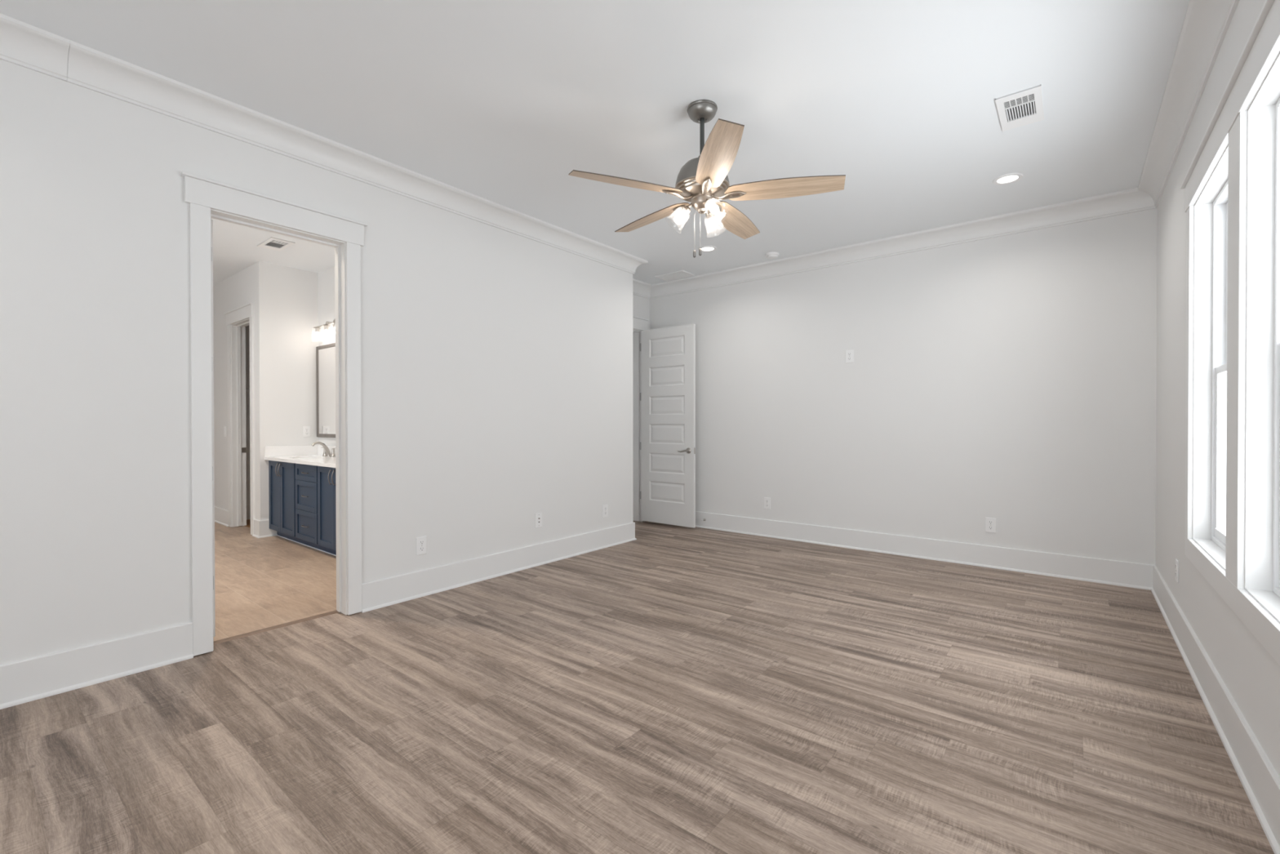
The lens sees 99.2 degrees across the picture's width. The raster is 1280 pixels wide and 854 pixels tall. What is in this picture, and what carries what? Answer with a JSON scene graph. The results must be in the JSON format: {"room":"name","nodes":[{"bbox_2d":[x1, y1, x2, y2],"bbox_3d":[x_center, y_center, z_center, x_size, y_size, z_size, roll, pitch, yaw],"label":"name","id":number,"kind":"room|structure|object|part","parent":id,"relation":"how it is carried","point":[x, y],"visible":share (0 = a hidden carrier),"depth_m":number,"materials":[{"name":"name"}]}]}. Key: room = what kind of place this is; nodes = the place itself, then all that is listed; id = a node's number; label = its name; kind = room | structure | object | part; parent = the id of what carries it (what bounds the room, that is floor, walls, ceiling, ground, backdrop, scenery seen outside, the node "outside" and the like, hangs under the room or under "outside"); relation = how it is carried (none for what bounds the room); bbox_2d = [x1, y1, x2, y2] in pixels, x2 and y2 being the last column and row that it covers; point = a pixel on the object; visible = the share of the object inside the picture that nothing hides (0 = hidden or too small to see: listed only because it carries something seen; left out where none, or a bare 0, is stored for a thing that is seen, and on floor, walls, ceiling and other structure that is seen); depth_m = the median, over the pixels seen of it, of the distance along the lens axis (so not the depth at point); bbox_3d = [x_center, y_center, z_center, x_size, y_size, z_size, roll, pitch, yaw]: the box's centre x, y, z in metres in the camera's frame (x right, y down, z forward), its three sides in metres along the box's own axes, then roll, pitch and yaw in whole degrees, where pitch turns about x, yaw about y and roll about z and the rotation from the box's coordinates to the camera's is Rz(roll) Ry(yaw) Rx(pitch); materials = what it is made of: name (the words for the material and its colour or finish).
{"room":"empty bedroom","nodes":[
{"label":"empty bedroom","id":0,"kind":"room"},
{"bbox_2d":[245,325,250,505],"bbox_3d":[-4.363,-0.144,7.439,2.115,2.700,1.773,0,0,38],"label":"wall","id":1,"kind":"structure","parent":0,"point":[247,339],"depth_m":7.13,"materials":[{"name":"white paint"}]},
{"bbox_2d":[246,504,250,519],"bbox_3d":[-4.702,1.112,7.653,0.027,0.187,1.673,0,0,38],"label":"baseboard","id":2,"kind":"structure","parent":1,"relation":"attached to","point":[248,507],"depth_m":7.12,"materials":[{"name":"white paint"}]},
{"bbox_2d":[213,261,319,527],"bbox_3d":[-4.772,-0.350,6.923,2.115,3.120,0.738,0,0,38],"label":"wall","id":3,"kind":"structure","parent":0,"point":[285,300],"depth_m":6.22,"materials":[{"name":"white paint"}]},
{"bbox_2d":[214,506,228,526],"bbox_3d":[-5.419,1.117,6.958,1.067,0.187,0.027,0,0,38],"label":"baseboard","id":4,"kind":"structure","parent":3,"relation":"attached to","point":[221,515],"depth_m":6.80,"materials":[{"name":"white paint"}]},
{"bbox_2d":[223,426,226,436],"bbox_3d":[-5.131,0.056,6.734,0.079,0.128,0.008,0,0,38],"label":"light switch","id":5,"kind":"object","parent":3,"relation":"attached to","point":[224,427],"visible":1,"depth_m":6.72,"materials":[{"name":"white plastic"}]},
{"bbox_2d":[224,302,254,534],"bbox_3d":[-4.632,-0.086,6.407,0.919,2.589,0.181,0,0,38],"label":"door frame","id":6,"kind":"structure","parent":3,"relation":"in","point":[237,319],"depth_m":6.59,"materials":[{"name":"white paint"}]},
{"bbox_3d":[-4.847,0.282,6.665,0.002,0.064,0.044,0,0,38],"label":"strike plate","id":7,"kind":"part","parent":6,"relation":"part of","materials":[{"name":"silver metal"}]},
{"bbox_2d":[252,519,277,537],"bbox_3d":[-4.187,1.121,6.080,0.194,0.187,0.183,0,0,38],"label":"baseboard","id":8,"kind":"object","parent":3,"relation":"attached to","point":[261,528],"visible":0.93,"depth_m":6.01,"materials":[{"name":"white paint"}]},
{"bbox_2d":[302,426,310,436],"bbox_3d":[-3.880,0.053,6.341,0.010,0.128,0.079,0,0,38],"label":"wall outlet","id":9,"kind":"object","parent":3,"relation":"attached to","point":[306,429],"visible":1,"depth_m":6.33,"materials":[{"name":"white plastic"}]},
{"bbox_2d":[0,59,633,664],"bbox_3d":[-2.513,-0.329,3.360,0.715,3.120,6.940,0,0,38],"label":"wall","id":10,"kind":"structure","parent":0,"point":[496,364],"depth_m":2.87,"materials":[{"name":"white paint"}]},
{"bbox_2d":[0,622,193,709],"bbox_3d":[-3.388,1.148,1.669,0.027,0.187,3.189,0,0,38],"label":"baseboard","id":11,"kind":"structure","parent":10,"relation":"attached to","point":[24,681],"depth_m":2.62,"materials":[{"name":"white paint"}]},
{"bbox_2d":[180,171,367,656],"bbox_3d":[-2.187,-0.059,3.309,0.220,2.571,0.961,0,0,38],"label":"door frame","id":12,"kind":"structure","parent":10,"relation":"in","point":[207,199],"depth_m":3.21,"materials":[{"name":"white paint"}]},
{"bbox_2d":[211,219,215,636],"bbox_3d":[-2.710,0.008,3.341,0.698,2.387,0.093,0,0,40],"label":"door jamb","id":13,"kind":"structure","parent":12,"relation":"attached to","point":[212,322],"depth_m":3.12,"materials":[{"name":"white paint"}]},
{"bbox_3d":[-2.252,-0.053,3.360,0.024,2.555,0.929,0,0,38],"label":"casing","id":14,"kind":"part","parent":12,"relation":"part of","materials":[{"name":"white paint"}]},
{"bbox_2d":[0,13,648,274],"bbox_3d":[-2.153,-1.697,3.138,0.116,0.147,7.056,0,0,38],"label":"crown molding","id":15,"kind":"structure","parent":10,"relation":"attached to","point":[88,68],"depth_m":3.10,"materials":[{"name":"white paint"}]},
{"bbox_2d":[416,536,426,555],"bbox_3d":[-1.584,0.861,3.953,0.010,0.128,0.079,0,0,38],"label":"wall outlet","id":16,"kind":"object","parent":10,"relation":"attached to","point":[421,542],"visible":1,"depth_m":3.95,"materials":[{"name":"white plastic"}]},
{"bbox_2d":[360,522,636,612],"bbox_3d":[-1.172,1.126,4.923,0.602,0.187,2.893,0,0,38],"label":"baseboard","id":17,"kind":"structure","parent":10,"relation":"attached to","point":[379,593],"depth_m":4.35,"materials":[{"name":"white paint"}]},
{"bbox_2d":[534,512,542,528],"bbox_3d":[-0.892,0.824,4.817,0.018,0.128,0.079,0,0,38],"label":"outlet","id":18,"kind":"object","parent":10,"relation":"attached to","point":[539,515],"visible":1,"depth_m":4.81,"materials":[{"name":"white plastic"}]},
{"bbox_2d":[602,503,608,517],"bbox_3d":[-0.350,0.848,5.507,0.010,0.128,0.079,0,0,38],"label":"wall outlet","id":19,"kind":"object","parent":10,"relation":"attached to","point":[605,507],"visible":1,"depth_m":5.50,"materials":[{"name":"white plastic"}]},
{"bbox_2d":[318,266,335,445],"bbox_3d":[-2.526,-0.343,5.522,3.145,3.120,0.140,0,0,38],"label":"wall","id":20,"kind":"structure","parent":0,"point":[326,309],"depth_m":6.29,"materials":[{"name":"white paint"}]},
{"bbox_2d":[311,318,335,339],"bbox_3d":[-3.473,-1.092,6.074,0.660,0.258,0.162,0,0,38],"label":"vanity light","id":21,"kind":"object","parent":20,"relation":"attached to","point":[326,334],"visible":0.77,"depth_m":6.05,"materials":[{"name":"white glass"}]},
{"bbox_3d":[-3.675,-1.038,6.206,0.060,0.086,0.060,0,0,38],"label":"bulb","id":22,"kind":"part","parent":21,"relation":"part of","materials":[{"name":"white glass"}]},
{"bbox_2d":[314,326,320,332],"bbox_3d":[-3.675,-1.109,6.205,0.068,0.058,0.068,0,0,38],"label":"socket","id":23,"kind":"object","parent":21,"relation":"attached to","point":[317,328],"depth_m":6.19,"materials":[{"name":"metal"}]},
{"bbox_2d":[323,324,329,329],"bbox_3d":[-3.487,-1.109,6.056,0.068,0.058,0.068,0,0,38],"label":"socket","id":24,"kind":"object","parent":21,"relation":"attached to","point":[326,326],"depth_m":6.04,"materials":[{"name":"metal"}]},
{"bbox_3d":[-3.487,-1.037,6.057,0.060,0.086,0.060,0,0,38],"label":"bulb","id":25,"kind":"part","parent":21,"relation":"part of","materials":[{"name":"white glass"}]},
{"bbox_2d":[315,342,335,437],"bbox_3d":[-3.432,-0.411,6.130,0.936,1.062,0.032,0,0,38],"label":"wall mirror","id":26,"kind":"object","parent":20,"relation":"attached to","point":[325,354],"visible":0.56,"depth_m":6.25,"materials":[{"name":"mirror"}]},
{"bbox_2d":[317,444,335,454],"bbox_3d":[-2.991,0.273,5.792,2.084,0.114,0.020,0,0,38],"label":"backsplash","id":27,"kind":"structure","parent":20,"relation":"attached to","point":[320,451],"depth_m":6.34,"materials":[{"name":"white stone"}]},
{"bbox_2d":[0,0,1189,285],"bbox_3d":[-2.380,-1.833,3.916,9.591,0.120,7.992,0,0,38],"label":"ceiling","id":28,"kind":"structure","parent":0,"point":[498,101],"depth_m":2.89,"materials":[{"name":"white paint"}]},
{"bbox_2d":[257,236,294,251],"bbox_3d":[-3.604,-1.807,5.391,0.400,0.009,0.200,0,0,38],"label":"ceiling vent","id":29,"kind":"object","parent":28,"relation":"in","point":[277,242],"visible":1,"depth_m":5.38,"materials":[{"name":"white plastic"}]},
{"bbox_2d":[654,270,694,280],"bbox_3d":[0.409,-1.785,6.438,0.406,0.012,0.250,0,0,38],"label":"ceiling vent","id":30,"kind":"object","parent":28,"relation":"in","point":[678,274],"visible":1,"depth_m":6.41,"materials":[{"name":"white plastic"}]},
{"bbox_2d":[568,99,845,257],"bbox_3d":[0.355,-1.356,3.067,1.445,0.827,1.416,0,0,38],"label":"ceiling fan","id":31,"kind":"object","parent":28,"relation":"hanging from","point":[703,180],"visible":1,"depth_m":2.93,"materials":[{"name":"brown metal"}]},
{"bbox_3d":[-0.061,-1.286,2.871,0.621,0.006,0.160,1,13,-21],"label":"blade","id":32,"kind":"part","parent":31,"relation":"part of","materials":[{"name":"brown wood"}]},
{"bbox_3d":[0.072,-1.289,3.366,0.160,0.006,0.621,-16,11,-38],"label":"blade","id":33,"kind":"part","parent":31,"relation":"part of","materials":[{"name":"brown wood"}]},
{"bbox_3d":[0.221,-1.171,3.040,0.061,0.068,0.052,0,0,38],"label":"bulb","id":34,"kind":"part","parent":31,"relation":"part of","materials":[{"name":"white glass"}]},
{"bbox_3d":[0.271,-1.215,3.035,0.081,0.066,0.048,0,0,6],"label":"light arm","id":35,"kind":"part","parent":31,"relation":"part of","materials":[{"name":"silver metal"}]},
{"bbox_3d":[0.310,-1.092,3.016,0.021,0.235,0.002,0,0,-18],"label":"pull chain","id":36,"kind":"part","parent":31,"relation":"part of","materials":[{"name":"metal"}]},
{"bbox_3d":[0.390,-1.216,3.088,0.048,0.066,0.081,0,0,38],"label":"light arm","id":37,"kind":"part","parent":31,"relation":"part of","materials":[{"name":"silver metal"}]},
{"bbox_3d":[0.376,-1.215,2.958,0.048,0.066,0.081,0,0,-24],"label":"light arm","id":38,"kind":"part","parent":31,"relation":"part of","materials":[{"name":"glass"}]},
{"bbox_3d":[0.418,-1.172,3.126,0.047,0.068,0.065,0,0,38],"label":"bulb","id":39,"kind":"part","parent":31,"relation":"part of","materials":[{"name":"white glass"}]},
{"bbox_3d":[0.394,-1.170,2.912,0.062,0.068,0.050,0,0,38],"label":"bulb","id":40,"kind":"part","parent":31,"relation":"part of","materials":[{"name":"white glass"}]},
{"bbox_3d":[0.368,-1.279,2.592,0.160,0.006,0.621,14,0,-3],"label":"blade","id":41,"kind":"part","parent":31,"relation":"part of","materials":[{"name":"brown wood"}]},
{"bbox_3d":[0.583,-1.282,3.392,0.160,0.006,0.621,-14,-8,32],"label":"blade","id":42,"kind":"part","parent":31,"relation":"part of","materials":[{"name":"brown wood"}]},
{"bbox_3d":[0.766,-1.276,2.913,0.621,0.006,0.160,1,-12,15],"label":"blade","id":43,"kind":"part","parent":31,"relation":"part of","materials":[{"name":"brown wood"}]},
{"bbox_2d":[698,245,716,252],"bbox_3d":[0.676,-1.781,5.452,0.184,0.008,0.184,0,0,38],"label":"recessed light","id":44,"kind":"object","parent":28,"relation":"in","point":[705,248],"visible":0.94,"depth_m":5.44,"materials":[{"name":"white plastic"}]},
{"bbox_2d":[765,251,779,258],"bbox_3d":[1.368,-1.765,5.626,0.140,0.042,0.140,0,0,38],"label":"smoke detector","id":45,"kind":"object","parent":28,"relation":"attached to","point":[774,255],"visible":1,"depth_m":5.59,"materials":[{"name":"white plastic"}]},
{"bbox_2d":[992,173,1023,185],"bbox_3d":[2.632,-1.772,3.900,0.184,0.008,0.184,0,0,38],"label":"recessed light","id":46,"kind":"object","parent":28,"relation":"in","point":[1010,178],"visible":1,"depth_m":3.89,"materials":[{"name":"white plastic"}]},
{"bbox_2d":[995,84,1044,131],"bbox_3d":[2.117,-1.766,3.031,0.200,0.009,0.400,0,0,38],"label":"ceiling vent","id":47,"kind":"object","parent":28,"relation":"in","point":[1028,101],"visible":1,"depth_m":3.02,"materials":[{"name":"white plastic"}]},
{"bbox_3d":[2.092,-1.766,3.078,0.006,0.007,0.158,0,0,38],"label":"blade","id":48,"kind":"part","parent":47,"relation":"part of","materials":[{"name":"white plastic"}]},
{"bbox_3d":[2.111,-1.766,3.063,0.006,0.007,0.158,0,0,38],"label":"blade","id":49,"kind":"part","parent":47,"relation":"part of","materials":[{"name":"white plastic"}]},
{"bbox_2d":[632,332,633,479],"bbox_3d":[-1.003,-0.354,7.110,1.585,3.120,1.692,0,0,38],"label":"wall","id":50,"kind":"structure","parent":0,"point":[633,332],"depth_m":7.28,"materials":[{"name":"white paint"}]},
{"bbox_2d":[0,519,1274,853],"bbox_3d":[-2.337,1.266,3.987,9.591,0.081,8.125,0,0,38],"label":"floor","id":51,"kind":"structure","parent":0,"point":[670,689],"depth_m":2.28,"materials":[{"name":"wood"}]},
{"bbox_2d":[213,609,338,644],"bbox_3d":[-2.229,1.227,3.351,0.050,0.007,0.697,0,0,38],"label":"threshold","id":52,"kind":"object","parent":51,"relation":"on","point":[277,626],"visible":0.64,"depth_m":3.33,"materials":[{"name":"brown wood"}]},
{"bbox_2d":[268,460,336,555],"bbox_3d":[-3.162,0.791,5.591,2.069,0.852,0.553,0,0,38],"label":"vanity cabinet","id":53,"kind":"object","parent":51,"relation":"on","point":[302,502],"visible":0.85,"depth_m":5.45,"materials":[{"name":"blue paint"}]},
{"bbox_3d":[-3.973,0.747,5.937,0.337,0.756,0.020,0,0,38],"label":"door","id":54,"kind":"part","parent":53,"relation":"part of","materials":[{"name":"blue paint"}]},
{"bbox_3d":[-3.689,0.749,5.712,0.382,0.756,0.020,0,0,38],"label":"door","id":55,"kind":"part","parent":53,"relation":"part of","materials":[{"name":"blue paint"}]},
{"bbox_2d":[264,444,335,467],"bbox_3d":[-3.157,0.353,5.583,2.084,0.272,0.554,0,0,38],"label":"countertop","id":56,"kind":"structure","parent":53,"relation":"on","point":[310,455],"depth_m":6.07,"materials":[{"name":"white stone"}]},
{"bbox_2d":[311,441,335,457],"bbox_3d":[-3.477,0.243,6.077,0.260,0.168,0.277,0,0,-8],"label":"faucet","id":57,"kind":"object","parent":56,"relation":"on","point":[326,452],"visible":0.98,"depth_m":6.03,"materials":[{"name":"silver metal"}]},
{"bbox_3d":[-3.573,0.278,6.165,0.111,0.099,0.060,0,0,38],"label":"handle","id":58,"kind":"part","parent":57,"relation":"part of","materials":[{"name":"silver metal"}]},
{"bbox_3d":[-3.369,0.279,6.003,0.111,0.099,0.060,0,0,38],"label":"handle","id":59,"kind":"part","parent":57,"relation":"part of","materials":[{"name":"silver metal"}]},
{"bbox_3d":[-3.310,0.981,5.413,0.528,0.294,0.020,0,0,38],"label":"drawer","id":60,"kind":"part","parent":53,"relation":"part of","materials":[{"name":"blue paint"}]},
{"bbox_3d":[-3.310,0.684,5.411,0.528,0.292,0.020,0,0,38],"label":"drawer","id":61,"kind":"part","parent":53,"relation":"part of","materials":[{"name":"blue paint"}]},
{"bbox_3d":[-3.311,0.453,5.409,0.528,0.162,0.020,0,0,38],"label":"drawer","id":62,"kind":"part","parent":53,"relation":"part of","materials":[{"name":"blue paint"}]},
{"bbox_3d":[-2.947,0.752,5.123,0.356,0.756,0.020,0,0,38],"label":"door","id":63,"kind":"part","parent":53,"relation":"part of","materials":[{"name":"blue paint"}]},
{"bbox_3d":[-2.665,0.753,4.898,0.359,0.756,0.020,0,0,38],"label":"door","id":64,"kind":"part","parent":53,"relation":"part of","materials":[{"name":"blue paint"}]},
{"bbox_2d":[632,293,649,329],"bbox_3d":[-0.253,-0.352,6.668,0.140,3.120,1.052,0,0,38],"label":"wall","id":65,"kind":"structure","parent":0,"point":[641,305],"depth_m":6.89,"materials":[{"name":"white paint"}]},
{"bbox_2d":[632,315,648,521],"bbox_3d":[-0.259,-0.081,6.631,0.181,2.571,0.971,0,0,38],"label":"door frame","id":66,"kind":"structure","parent":65,"relation":"in","point":[639,324],"depth_m":6.94,"materials":[{"name":"white paint"}]},
{"bbox_2d":[640,324,695,527],"bbox_3d":[0.314,-0.014,6.614,0.799,2.387,0.093,0,0,39],"label":"panelled door","id":67,"kind":"structure","parent":66,"relation":"attached to","point":[668,354],"depth_m":6.60,"materials":[{"name":"white paint"}]},
{"bbox_3d":[0.517,0.278,6.426,0.170,0.068,0.056,0,0,38],"label":"lever handle","id":68,"kind":"part","parent":67,"relation":"part of","materials":[{"name":"silver metal"}]},
{"bbox_2d":[632,278,651,298],"bbox_3d":[-0.154,-1.720,6.580,0.116,0.147,1.052,0,0,38],"label":"crown molding","id":69,"kind":"structure","parent":65,"relation":"attached to","point":[640,288],"depth_m":6.81,"materials":[{"name":"white paint"}]},
{"bbox_2d":[649,208,1157,564],"bbox_3d":[2.046,-0.347,5.603,5.066,3.120,0.140,0,0,38],"label":"wall","id":70,"kind":"structure","parent":0,"point":[1011,379],"depth_m":4.92,"materials":[{"name":"white paint"}]},
{"bbox_2d":[764,497,770,509],"bbox_3d":[1.407,0.843,6.023,0.079,0.128,0.010,0,0,38],"label":"wall outlet","id":71,"kind":"object","parent":70,"relation":"attached to","point":[766,500],"visible":1,"depth_m":6.02,"materials":[{"name":"white plastic"}]},
{"bbox_2d":[845,349,853,363],"bbox_3d":[2.101,-0.707,5.461,0.083,0.128,0.010,0,0,38],"label":"wall outlet","id":72,"kind":"object","parent":70,"relation":"attached to","point":[849,353],"visible":1,"depth_m":5.46,"materials":[{"name":"white plastic"}]},
{"bbox_2d":[649,187,1155,298],"bbox_3d":[1.958,-1.715,5.500,4.766,0.147,0.116,0,0,38],"label":"crown molding","id":73,"kind":"structure","parent":70,"relation":"attached to","point":[1132,200],"depth_m":4.96,"materials":[{"name":"white paint"}]},
{"bbox_2d":[695,511,1153,590],"bbox_3d":[1.973,1.120,5.535,4.766,0.187,0.074,0,0,38],"label":"baseboard","id":74,"kind":"structure","parent":70,"relation":"attached to","point":[1121,573],"depth_m":4.91,"materials":[{"name":"white paint"}]},
{"bbox_2d":[985,516,995,533],"bbox_3d":[3.042,0.850,4.725,0.079,0.128,0.010,0,0,38],"label":"wall outlet","id":75,"kind":"object","parent":70,"relation":"attached to","point":[990,522],"visible":1,"depth_m":4.72,"materials":[{"name":"white plastic"}]},
{"bbox_2d":[1155,0,1279,777],"bbox_3d":[1.439,-0.317,0.893,0.160,3.120,7.992,0,0,38],"label":"wall","id":76,"kind":"structure","parent":0,"point":[1251,674],"depth_m":3.04,"materials":[{"name":"white paint"}]},
{"bbox_2d":[1175,558,1178,582],"bbox_3d":[3.174,0.850,3.221,0.010,0.128,0.079,0,0,38],"label":"wall outlet","id":77,"kind":"object","parent":76,"relation":"attached to","point":[1176,560],"visible":1,"depth_m":3.20,"materials":[{"name":"white plastic"}]},
{"bbox_2d":[1137,0,1239,208],"bbox_3d":[1.330,-1.686,0.971,0.116,0.147,7.992,0,0,38],"label":"crown molding","id":78,"kind":"structure","parent":76,"relation":"attached to","point":[1206,24],"depth_m":2.71,"materials":[{"name":"white paint"}]},
{"bbox_2d":[1192,145,1228,569],"bbox_3d":[2.647,-0.280,2.412,0.166,1.749,0.925,0,0,38],"label":"window","id":79,"kind":"structure","parent":76,"relation":"in","point":[1211,208],"depth_m":2.76,"materials":[{"name":"white glass"}]},
{"bbox_3d":[2.667,-0.280,2.397,0.086,1.713,0.889,0,0,38],"label":"frame","id":80,"kind":"part","parent":79,"relation":"part of","materials":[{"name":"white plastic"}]},
{"bbox_3d":[2.639,0.510,2.424,0.010,0.010,0.745,0,0,38],"label":"lift rail","id":81,"kind":"part","parent":79,"relation":"part of","materials":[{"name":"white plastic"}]},
{"bbox_3d":[2.653,0.129,2.410,0.030,0.853,0.845,0,0,38],"label":"sash","id":82,"kind":"part","parent":79,"relation":"part of","materials":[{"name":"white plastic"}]},
{"bbox_3d":[2.679,-0.688,2.384,0.030,0.852,0.845,0,0,38],"label":"sash","id":83,"kind":"part","parent":79,"relation":"part of","materials":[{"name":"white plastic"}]},
{"bbox_2d":[1151,564,1279,853],"bbox_3d":[1.367,1.149,0.961,0.027,0.187,7.992,0,0,38],"label":"baseboard","id":84,"kind":"structure","parent":76,"relation":"attached to","point":[1259,778],"depth_m":2.09,"materials":[{"name":"white paint"}]},
{"bbox_2d":[1180,0,1274,189],"bbox_3d":[2.228,-1.280,2.042,0.040,0.014,2.245,0,0,38],"label":"cap","id":85,"kind":"object","parent":76,"relation":"attached to","point":[1268,4],"visible":0.52,"depth_m":2.01,"materials":[{"name":"white paint"}]},
{"bbox_2d":[1184,0,1279,665],"bbox_3d":[2.299,-0.294,1.992,0.189,1.959,2.209,0,0,38],"label":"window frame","id":86,"kind":"structure","parent":76,"relation":"in","point":[1262,492],"depth_m":1.95,"materials":[{"name":"white paint"}]},
{"bbox_3d":[1.989,-0.274,1.543,0.086,1.713,0.889,0,0,38],"label":"frame","id":87,"kind":"part","parent":86,"relation":"part of","materials":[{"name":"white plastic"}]},
{"bbox_3d":[1.975,0.134,1.557,0.030,0.853,0.845,0,0,38],"label":"sash","id":88,"kind":"part","parent":86,"relation":"part of","materials":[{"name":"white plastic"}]}
]}

